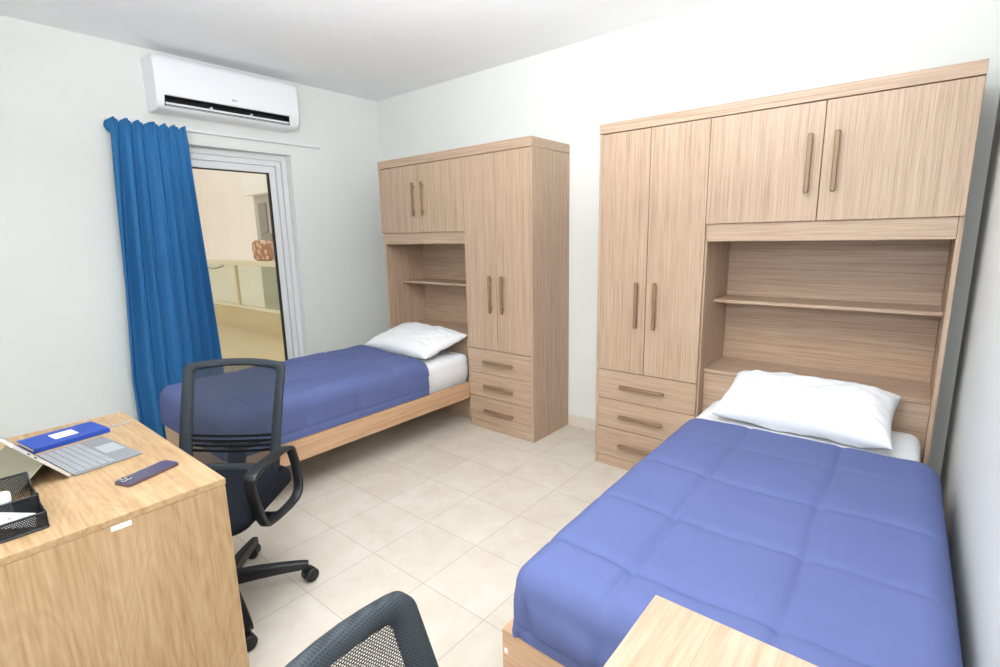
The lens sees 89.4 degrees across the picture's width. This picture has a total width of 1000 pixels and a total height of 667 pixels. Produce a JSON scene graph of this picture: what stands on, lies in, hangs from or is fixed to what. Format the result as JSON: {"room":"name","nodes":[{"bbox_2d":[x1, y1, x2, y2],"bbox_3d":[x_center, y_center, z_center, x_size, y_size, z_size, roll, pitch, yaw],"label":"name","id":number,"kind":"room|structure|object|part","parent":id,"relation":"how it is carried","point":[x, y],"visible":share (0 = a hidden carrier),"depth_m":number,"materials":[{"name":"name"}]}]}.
{"room":"dorm room","nodes":[
{"label":"dorm room","id":0,"kind":"room"},
{"bbox_2d":[0,15,389,438],"bbox_3d":[-2.557,-0.466,3.298,0.200,2.691,4.350,8,14,39],"label":"wall","id":1,"kind":"structure","parent":0,"point":[65,358],"depth_m":3.14,"materials":[{"name":"paint"}]},
{"bbox_2d":[104,117,320,148],"bbox_3d":[-1.972,-1.439,3.675,0.029,0.020,1.470,8,14,39],"label":"track","id":2,"kind":"object","parent":1,"relation":"attached to","point":[105,118],"visible":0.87,"depth_m":3.75,"materials":[{"name":"white plastic"}]},
{"bbox_2d":[103,116,223,439],"bbox_3d":[-2.245,-0.307,3.410,0.118,2.124,0.561,9,15,42],"label":"curtain","id":3,"kind":"object","parent":2,"relation":"hanging from","point":[172,324],"visible":0.84,"depth_m":3.37,"materials":[{"name":"blue fabric"}]},
{"bbox_2d":[140,53,298,132],"bbox_3d":[-1.919,-1.665,3.566,0.201,0.327,0.955,8,14,39],"label":"air conditioner","id":4,"kind":"object","parent":1,"relation":"attached to","point":[173,86],"visible":1,"depth_m":3.44,"materials":[{"name":"white plastic"}]},
{"bbox_2d":[164,95,289,124],"bbox_3d":[-1.886,-1.549,3.539,0.070,0.061,0.833,8,14,39],"label":"vent","id":5,"kind":"object","parent":4,"relation":"attached to","point":[189,105],"depth_m":3.50,"materials":[{"name":"black plastic"}]},
{"bbox_2d":[189,146,303,360],"bbox_3d":[-2.108,-0.345,3.897,0.078,2.052,1.124,8,14,39],"label":"window","id":6,"kind":"structure","parent":1,"relation":"in","point":[273,166],"depth_m":4.15,"materials":[{"name":"white plastic"}]},
{"bbox_2d":[0,0,721,101],"bbox_3d":[-0.899,-1.620,1.734,4.480,0.100,4.450,8,14,39],"label":"ceiling","id":7,"kind":"structure","parent":0,"point":[373,50],"depth_m":3.02,"materials":[{"name":"paint"}]},
{"bbox_2d":[232,410,627,666],"bbox_3d":[-0.806,1.052,2.216,4.180,0.050,4.250,8,14,39],"label":"floor","id":8,"kind":"structure","parent":0,"point":[440,509],"depth_m":2.50,"materials":[{"name":"tile"}]},
{"bbox_2d":[0,412,248,666],"bbox_3d":[-1.321,0.779,1.544,0.931,0.760,0.626,8,14,39],"label":"desk","id":9,"kind":"object","parent":8,"relation":"on","point":[143,574],"visible":0.99,"depth_m":1.30,"materials":[{"name":"brown wood"}]},
{"bbox_2d":[0,471,49,543],"bbox_3d":[-1.202,0.421,1.160,0.199,0.085,0.217,8,14,39],"label":"desk organizer","id":10,"kind":"object","parent":9,"relation":"on","point":[30,503],"visible":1,"depth_m":1.20,"materials":[{"name":"black metal"}]},
{"bbox_2d":[0,491,13,512],"bbox_3d":[-1.191,0.415,1.215,0.030,0.067,0.030,8,14,39],"label":"glue stick","id":11,"kind":"object","parent":10,"relation":"in","point":[5,496],"visible":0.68,"depth_m":1.21,"materials":[{"name":"white plastic"}]},
{"bbox_2d":[0,512,35,528],"bbox_3d":[-1.119,0.431,1.172,0.082,0.039,0.007,-2,11,-6],"label":"paper card","id":12,"kind":"object","parent":10,"relation":"in","point":[5,517],"visible":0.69,"depth_m":1.17,"materials":[{"name":"white paper"}]},
{"bbox_2d":[0,436,141,495],"bbox_3d":[-1.324,0.323,1.521,0.280,0.143,0.305,5,13,31],"label":"laptop","id":13,"kind":"object","parent":9,"relation":"on","point":[89,455],"visible":1,"depth_m":1.52,"materials":[{"name":"grey metal"}]},
{"bbox_2d":[17,420,130,453],"bbox_3d":[-1.463,0.343,1.767,0.143,0.017,0.300,5,13,30],"label":"notebook","id":14,"kind":"object","parent":9,"relation":"on","point":[54,439],"visible":0.95,"depth_m":1.71,"materials":[{"name":"blue paper"}]},
{"bbox_2d":[114,460,178,486],"bbox_3d":[-1.009,0.398,1.449,0.064,0.011,0.150,3,12,20],"label":"phone","id":15,"kind":"object","parent":9,"relation":"on","point":[135,478],"visible":1,"depth_m":1.44,"materials":[{"name":"purple plastic"}]},
{"bbox_2d":[179,358,318,651],"bbox_3d":[-1.093,0.609,1.948,0.633,0.930,0.604,-1,11,2],"label":"office chair","id":16,"kind":"object","parent":8,"relation":"on","point":[251,487],"visible":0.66,"depth_m":2.06,"materials":[{"name":"grey plastic"}]},
{"bbox_3d":[-1.091,0.336,2.078,0.424,0.443,0.190,-1,11,2],"label":"backrest","id":17,"kind":"part","parent":16,"relation":"part of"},
{"bbox_3d":[-1.091,0.332,2.078,0.352,0.395,0.148,-1,11,2],"label":"net panel","id":18,"kind":"part","parent":16,"relation":"part of","materials":[{"name":"grey fabric"}]},
{"bbox_3d":[-0.968,0.998,1.869,0.051,0.063,0.268,-11,14,-41],"label":"leg","id":19,"kind":"part","parent":16,"relation":"part of","materials":[{"name":"black plastic"}]},
{"bbox_3d":[-1.100,0.943,2.165,0.051,0.063,0.268,-2,11,-5],"label":"leg","id":20,"kind":"part","parent":16,"relation":"part of","materials":[{"name":"black plastic"}]},
{"bbox_3d":[-1.091,0.614,1.896,0.480,0.070,0.470,-1,11,2],"label":"seat","id":21,"kind":"part","parent":16,"relation":"part of","materials":[{"name":"black fabric"}]},
{"bbox_3d":[-0.925,0.959,2.064,0.268,0.063,0.051,-6,12,-23],"label":"leg","id":22,"kind":"part","parent":16,"relation":"part of","materials":[{"name":"black plastic"}]},
{"bbox_3d":[-0.828,0.560,1.861,0.075,0.233,0.313,0,11,7],"label":"armrest","id":23,"kind":"part","parent":16,"relation":"part of","materials":[{"name":"black plastic"}]},
{"bbox_2d":[165,381,469,465],"bbox_3d":[-1.108,0.616,3.498,0.903,0.334,1.810,8,14,39],"label":"frame","id":24,"kind":"object","parent":8,"relation":"on","point":[311,445],"visible":0.3,"depth_m":3.11,"materials":[{"name":"laminate"}]},
{"bbox_3d":[-1.675,0.758,2.820,0.903,0.334,0.020,8,14,39],"label":"footboard","id":25,"kind":"part","parent":24,"relation":"part of","materials":[{"name":"laminate"}]},
{"bbox_2d":[395,350,467,393],"bbox_3d":[-1.101,0.371,3.464,0.841,0.254,1.764,8,14,39],"label":"mattress","id":26,"kind":"object","parent":24,"relation":"on","point":[447,369],"visible":0.2,"depth_m":3.69,"materials":[{"name":"white fabric"}]},
{"bbox_2d":[159,345,428,460],"bbox_3d":[-1.249,0.353,3.303,0.938,0.252,1.480,8,14,39],"label":"duvet","id":27,"kind":"object","parent":26,"relation":"on","point":[323,391],"visible":0.73,"depth_m":3.05,"materials":[{"name":"blue fabric"}]},
{"bbox_2d":[365,322,467,358],"bbox_3d":[-0.665,0.042,3.940,0.780,0.204,0.417,9,15,43],"label":"pillow","id":28,"kind":"object","parent":26,"relation":"on","point":[412,339],"visible":0.99,"depth_m":3.78,"materials":[{"name":"white fabric"}]},
{"bbox_2d":[285,591,438,666],"bbox_3d":[-0.002,0.859,0.534,0.604,0.930,0.633,4,12,23],"label":"office chair","id":29,"kind":"object","parent":8,"relation":"on","point":[398,610],"visible":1,"depth_m":0.68,"materials":[{"name":"black plastic"}]},
{"bbox_3d":[-0.172,0.605,0.561,0.148,0.395,0.352,4,12,23],"label":"net panel","id":30,"kind":"part","parent":29,"relation":"part of","materials":[{"name":"grey fabric"}]},
{"bbox_2d":[377,136,569,442],"bbox_3d":[-0.244,-0.343,3.941,1.526,2.015,0.475,8,14,39],"label":"wardrobe","id":31,"kind":"object","parent":8,"relation":"on","point":[476,237],"visible":0.97,"depth_m":3.56,"materials":[{"name":"laminate"}]},
{"bbox_3d":[-0.794,-1.048,3.992,0.463,0.502,0.018,8,14,39],"label":"overhead door","id":32,"kind":"part","parent":31,"relation":"part of","materials":[{"name":"laminate"}]},
{"bbox_3d":[-0.811,-0.396,4.437,0.018,1.954,0.426,8,14,39],"label":"panel","id":33,"kind":"part","parent":31,"relation":"part of","materials":[{"name":"laminate"}]},
{"bbox_3d":[-0.666,-1.021,3.858,0.019,0.250,0.030,8,14,39],"label":"handle","id":34,"kind":"part","parent":31,"relation":"part of","materials":[{"name":"brown wood"}]},
{"bbox_3d":[-0.588,-1.011,3.796,0.019,0.250,0.030,8,14,39],"label":"handle","id":35,"kind":"part","parent":31,"relation":"part of","materials":[{"name":"brown wood"}]},
{"bbox_3d":[-0.594,-0.736,3.912,0.904,0.087,0.028,8,14,39],"label":"pelmet rail","id":36,"kind":"part","parent":31,"relation":"part of","materials":[{"name":"laminate"}]},
{"bbox_2d":[403,278,465,285],"bbox_3d":[-0.413,-0.423,4.187,0.904,0.017,0.239,8,14,39],"label":"shelf","id":37,"kind":"object","parent":31,"relation":"attached to","point":[406,281],"depth_m":4.27,"materials":[{"name":"laminate"}]},
{"bbox_3d":[-0.434,-1.000,3.701,0.463,0.502,0.018,8,14,39],"label":"overhead door","id":38,"kind":"part","parent":31,"relation":"part of","materials":[{"name":"laminate"}]},
{"bbox_3d":[-0.330,-0.370,4.299,0.904,1.936,0.018,8,14,39],"label":"panel","id":39,"kind":"part","parent":31,"relation":"part of","materials":[{"name":"laminate"}]},
{"bbox_3d":[-0.525,0.307,4.171,0.904,0.662,0.018,8,14,39],"label":"headboard","id":40,"kind":"part","parent":31,"relation":"part of","materials":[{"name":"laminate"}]},
{"bbox_3d":[-0.255,-1.306,3.767,1.526,0.059,0.448,8,14,39],"label":"cornice","id":41,"kind":"part","parent":31,"relation":"part of","materials":[{"name":"laminate"}]},
{"bbox_3d":[-0.134,-0.549,3.544,0.287,1.340,0.018,8,14,39],"label":"door","id":42,"kind":"part","parent":31,"relation":"part of","materials":[{"name":"laminate"}]},
{"bbox_3d":[-0.071,-0.270,3.517,0.019,0.260,0.030,8,14,39],"label":"handle","id":43,"kind":"part","parent":31,"relation":"part of","materials":[{"name":"brown wood"}]},
{"bbox_3d":[-0.018,0.217,3.575,0.268,0.019,0.030,8,14,39],"label":"handle","id":44,"kind":"part","parent":31,"relation":"part of","materials":[{"name":"brown wood"}]},
{"bbox_3d":[-0.010,0.580,3.645,0.268,0.019,0.030,8,14,39],"label":"handle","id":45,"kind":"part","parent":31,"relation":"part of","materials":[{"name":"brown wood"}]},
{"bbox_3d":[-0.014,0.399,3.610,0.268,0.019,0.030,8,14,39],"label":"handle","id":46,"kind":"part","parent":31,"relation":"part of","materials":[{"name":"brown wood"}]},
{"bbox_3d":[-0.007,0.214,3.597,0.576,0.176,0.018,8,14,39],"label":"drawer","id":47,"kind":"part","parent":31,"relation":"part of","materials":[{"name":"laminate"}]},
{"bbox_3d":[-0.003,0.392,3.631,0.576,0.178,0.018,8,14,39],"label":"drawer","id":48,"kind":"part","parent":31,"relation":"part of","materials":[{"name":"laminate"}]},
{"bbox_3d":[0.001,0.572,3.666,0.576,0.180,0.018,8,14,39],"label":"drawer","id":49,"kind":"part","parent":31,"relation":"part of","materials":[{"name":"laminate"}]},
{"bbox_3d":[0.012,-0.259,3.450,0.019,0.260,0.030,8,14,39],"label":"handle","id":50,"kind":"part","parent":31,"relation":"part of","materials":[{"name":"brown wood"}]},
{"bbox_3d":[0.090,-0.518,3.363,0.286,1.340,0.018,8,14,39],"label":"door","id":51,"kind":"part","parent":31,"relation":"part of","materials":[{"name":"laminate"}]},
{"bbox_3d":[0.349,-0.237,3.486,0.018,1.954,0.445,8,14,39],"label":"panel","id":52,"kind":"part","parent":31,"relation":"part of","materials":[{"name":"laminate"}]},
{"bbox_2d":[502,618,564,666],"bbox_3d":[0.931,0.891,1.848,0.903,0.334,1.811,8,14,39],"label":"frame","id":53,"kind":"object","parent":8,"relation":"on","point":[516,653],"visible":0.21,"depth_m":1.38,"materials":[{"name":"laminate"}]},
{"bbox_3d":[0.595,0.740,2.111,0.022,0.122,1.790,8,14,39],"label":"rail","id":54,"kind":"part","parent":53,"relation":"part of","materials":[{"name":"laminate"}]},
{"bbox_2d":[696,400,920,461],"bbox_3d":[0.938,0.647,1.815,0.868,0.254,1.764,8,14,39],"label":"mattress","id":55,"kind":"object","parent":53,"relation":"on","point":[907,446],"visible":0.15,"depth_m":2.13,"materials":[{"name":"white fabric"}]},
{"bbox_2d":[512,418,962,666],"bbox_3d":[0.813,0.733,1.624,0.983,0.415,1.428,8,14,39],"label":"duvet","id":56,"kind":"object","parent":55,"relation":"on","point":[821,554],"visible":0.99,"depth_m":1.35,"materials":[{"name":"blue fabric"}]},
{"bbox_2d":[710,370,901,449],"bbox_3d":[1.369,0.314,2.284,0.680,0.216,0.408,8,14,40],"label":"pillow","id":57,"kind":"object","parent":55,"relation":"on","point":[855,414],"visible":1,"depth_m":2.17,"materials":[{"name":"white fabric"}]},
{"bbox_2d":[603,595,817,666],"bbox_3d":[0.183,0.951,0.490,0.486,0.760,0.942,8,14,39],"label":"desk","id":58,"kind":"object","parent":8,"relation":"on","point":[667,633],"visible":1,"depth_m":0.81,"materials":[{"name":"brown wood"}]},
{"bbox_2d":[595,58,988,470],"bbox_3d":[1.320,-0.129,2.676,1.575,2.009,0.475,8,14,39],"label":"wardrobe","id":59,"kind":"object","parent":8,"relation":"on","point":[816,232],"visible":0.85,"depth_m":2.52,"materials":[{"name":"laminate"}]},
{"bbox_3d":[0.728,-0.186,3.180,0.018,1.954,0.445,8,14,39],"label":"panel","id":60,"kind":"part","parent":59,"relation":"part of","materials":[{"name":"laminate"}]},
{"bbox_3d":[0.702,-0.436,2.867,0.280,1.340,0.018,8,14,39],"label":"door","id":61,"kind":"part","parent":59,"relation":"part of","materials":[{"name":"laminate"}]},
{"bbox_3d":[0.842,0.685,2.985,0.583,0.180,0.018,8,14,39],"label":"drawer","id":62,"kind":"part","parent":59,"relation":"part of","materials":[{"name":"laminate"}]},
{"bbox_3d":[0.818,0.692,2.975,0.268,0.019,0.030,8,14,39],"label":"handle","id":63,"kind":"part","parent":59,"relation":"part of","materials":[{"name":"brown wood"}]},
{"bbox_3d":[0.763,-0.157,2.843,0.019,0.260,0.030,8,14,39],"label":"handle","id":64,"kind":"part","parent":59,"relation":"part of","materials":[{"name":"brown wood"}]},
{"bbox_3d":[0.814,0.510,2.940,0.268,0.019,0.030,8,14,39],"label":"handle","id":65,"kind":"part","parent":59,"relation":"part of","materials":[{"name":"brown wood"}]},
{"bbox_3d":[0.810,0.329,2.905,0.268,0.019,0.030,8,14,39],"label":"handle","id":66,"kind":"part","parent":59,"relation":"part of","materials":[{"name":"brown wood"}]},
{"bbox_3d":[0.839,0.506,2.951,0.583,0.178,0.018,8,14,39],"label":"drawer","id":67,"kind":"part","parent":59,"relation":"part of","materials":[{"name":"laminate"}]},
{"bbox_3d":[0.835,0.328,2.917,0.583,0.176,0.018,8,14,39],"label":"drawer","id":68,"kind":"part","parent":59,"relation":"part of","materials":[{"name":"laminate"}]},
{"bbox_3d":[0.846,-0.146,2.776,0.019,0.260,0.030,8,14,39],"label":"handle","id":69,"kind":"part","parent":59,"relation":"part of","materials":[{"name":"brown wood"}]},
{"bbox_3d":[0.929,-0.405,2.684,0.300,1.340,0.018,8,14,39],"label":"door","id":70,"kind":"part","parent":59,"relation":"part of","materials":[{"name":"laminate"}]},
{"bbox_3d":[1.192,-0.125,2.817,0.018,1.954,0.426,8,14,39],"label":"panel","id":71,"kind":"part","parent":59,"relation":"part of","materials":[{"name":"laminate"}]},
{"bbox_3d":[1.222,-0.776,2.361,0.476,0.502,0.018,8,14,39],"label":"overhead door","id":72,"kind":"part","parent":59,"relation":"part of","materials":[{"name":"laminate"}]},
{"bbox_3d":[1.309,-1.091,2.502,1.575,0.052,0.448,8,14,39],"label":"cornice","id":73,"kind":"part","parent":59,"relation":"part of","materials":[{"name":"laminate"}]},
{"bbox_3d":[1.356,-0.748,2.223,0.019,0.250,0.030,8,14,39],"label":"handle","id":74,"kind":"part","parent":59,"relation":"part of","materials":[{"name":"brown wood"}]},
{"bbox_3d":[1.495,0.580,2.537,0.946,0.662,0.018,8,14,39],"label":"headboard","id":75,"kind":"part","parent":59,"relation":"part of","materials":[{"name":"laminate"}]},
{"bbox_2d":[704,356,930,404],"bbox_3d":[1.583,0.221,2.587,0.946,0.019,0.335,8,14,39],"label":"shelf","id":76,"kind":"object","parent":59,"relation":"attached to","point":[913,390],"depth_m":2.60,"materials":[{"name":"laminate"}]},
{"bbox_2d":[714,295,942,315],"bbox_3d":[1.606,-0.150,2.553,0.946,0.017,0.239,8,14,39],"label":"shelf","id":77,"kind":"object","parent":59,"relation":"attached to","point":[930,308],"depth_m":2.49,"materials":[{"name":"laminate"}]},
{"bbox_3d":[1.426,-0.463,2.278,0.946,0.087,0.028,8,14,39],"label":"pelmet rail","id":78,"kind":"part","parent":59,"relation":"part of","materials":[{"name":"laminate"}]},
{"bbox_3d":[1.433,-0.737,2.160,0.019,0.250,0.030,8,14,39],"label":"handle","id":79,"kind":"part","parent":59,"relation":"part of","materials":[{"name":"brown wood"}]},
{"bbox_3d":[1.690,-0.097,2.665,0.946,1.936,0.018,8,14,39],"label":"panel","id":80,"kind":"part","parent":59,"relation":"part of","materials":[{"name":"laminate"}]},
{"bbox_3d":[1.598,-0.725,2.057,0.491,0.502,0.018,8,14,39],"label":"overhead door","id":81,"kind":"part","parent":59,"relation":"part of","materials":[{"name":"laminate"}]},
{"bbox_3d":[1.938,-0.025,2.213,0.018,1.954,0.426,8,14,39],"label":"panel","id":82,"kind":"part","parent":59,"relation":"part of","materials":[{"name":"laminate"}]},
{"bbox_2d":[377,0,999,477],"bbox_3d":[0.508,-0.595,3.644,4.480,2.691,0.100,8,14,39],"label":"wall","id":83,"kind":"structure","parent":0,"point":[724,51],"depth_m":2.91,"materials":[{"name":"paint"}]},
{"bbox_2d":[568,414,595,430],"bbox_3d":[0.698,0.671,3.677,0.466,0.085,0.010,8,14,39],"label":"baseboard","id":84,"kind":"structure","parent":83,"relation":"attached to","point":[574,420],"depth_m":3.75,"materials":[{"name":"tile"}]},
{"bbox_2d":[940,95,999,666],"bbox_3d":[0.791,-0.013,0.590,0.100,2.691,4.350,8,14,39],"label":"wall","id":85,"kind":"structure","parent":0,"point":[970,470],"depth_m":1.54,"materials":[{"name":"paint"}]},
{"label":"outside","id":86,"kind":"structure","parent":0,"visible":0},
{"bbox_2d":[192,168,264,307],"bbox_3d":[-8.758,-2.232,9.408,8.600,10.000,9.600,8,14,39],"label":"wall","id":87,"kind":"structure","parent":86,"point":[227,216],"depth_m":14.51,"materials":[{"name":"beige paint"}]},
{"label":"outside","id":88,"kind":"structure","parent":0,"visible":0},
{"bbox_2d":[217,324,284,371],"bbox_3d":[-6.237,0.387,6.486,9.300,0.100,5.540,8,14,39],"label":"floor","id":89,"kind":"structure","parent":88,"point":[234,342],"depth_m":7.10,"materials":[{"name":"beige tile"}]},
{"bbox_2d":[207,259,282,337],"bbox_3d":[-4.572,-0.684,8.605,7.200,1.135,0.120,8,14,39],"label":"balcony railing","id":90,"kind":"object","parent":89,"relation":"on","point":[237,315],"visible":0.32,"depth_m":8.26,"materials":[{"name":"beige paint"}]},
{"bbox_3d":[-4.390,-0.811,8.426,0.110,0.653,0.060,8,14,39],"label":"post","id":91,"kind":"part","parent":90,"relation":"part of","materials":[{"name":"beige metal"}]},
{"bbox_3d":[-4.583,-1.199,8.506,7.200,0.085,0.090,8,14,39],"label":"handrail","id":92,"kind":"part","parent":90,"relation":"part of","materials":[{"name":"beige metal"}]},
{"bbox_3d":[-4.568,-0.491,8.642,7.200,0.048,0.070,8,14,39],"label":"rail","id":93,"kind":"part","parent":90,"relation":"part of","materials":[{"name":"beige paint"}]},
{"bbox_2d":[252,240,273,260],"bbox_3d":[-3.597,-1.260,7.668,0.580,0.310,0.100,8,14,39],"label":"patterned cushion","id":94,"kind":"object","parent":90,"relation":"on","point":[262,250],"visible":1,"depth_m":7.57,"materials":[{"name":"brown fabric"}]},
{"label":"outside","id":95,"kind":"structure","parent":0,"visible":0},
{"bbox_2d":[253,194,279,309],"bbox_3d":[-3.347,0.165,9.079,2.120,5.200,0.600,8,14,39],"label":"column","id":96,"kind":"structure","parent":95,"point":[269,278],"depth_m":9.07,"materials":[{"name":"beige paint"}]},
{"bbox_2d":[242,174,267,195],"bbox_3d":[-3.353,-2.523,8.494,2.360,0.300,0.840,8,14,39],"label":"beam","id":97,"kind":"structure","parent":96,"relation":"on","point":[254,185],"depth_m":8.63,"materials":[{"name":"beige paint"}]},
{"bbox_2d":[257,203,272,240],"bbox_3d":[-4.104,-1.944,8.846,0.400,0.660,0.038,8,14,39],"label":"shutter","id":98,"kind":"object","parent":96,"relation":"attached to","point":[262,209],"visible":0.82,"depth_m":8.85,"materials":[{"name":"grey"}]}
]}

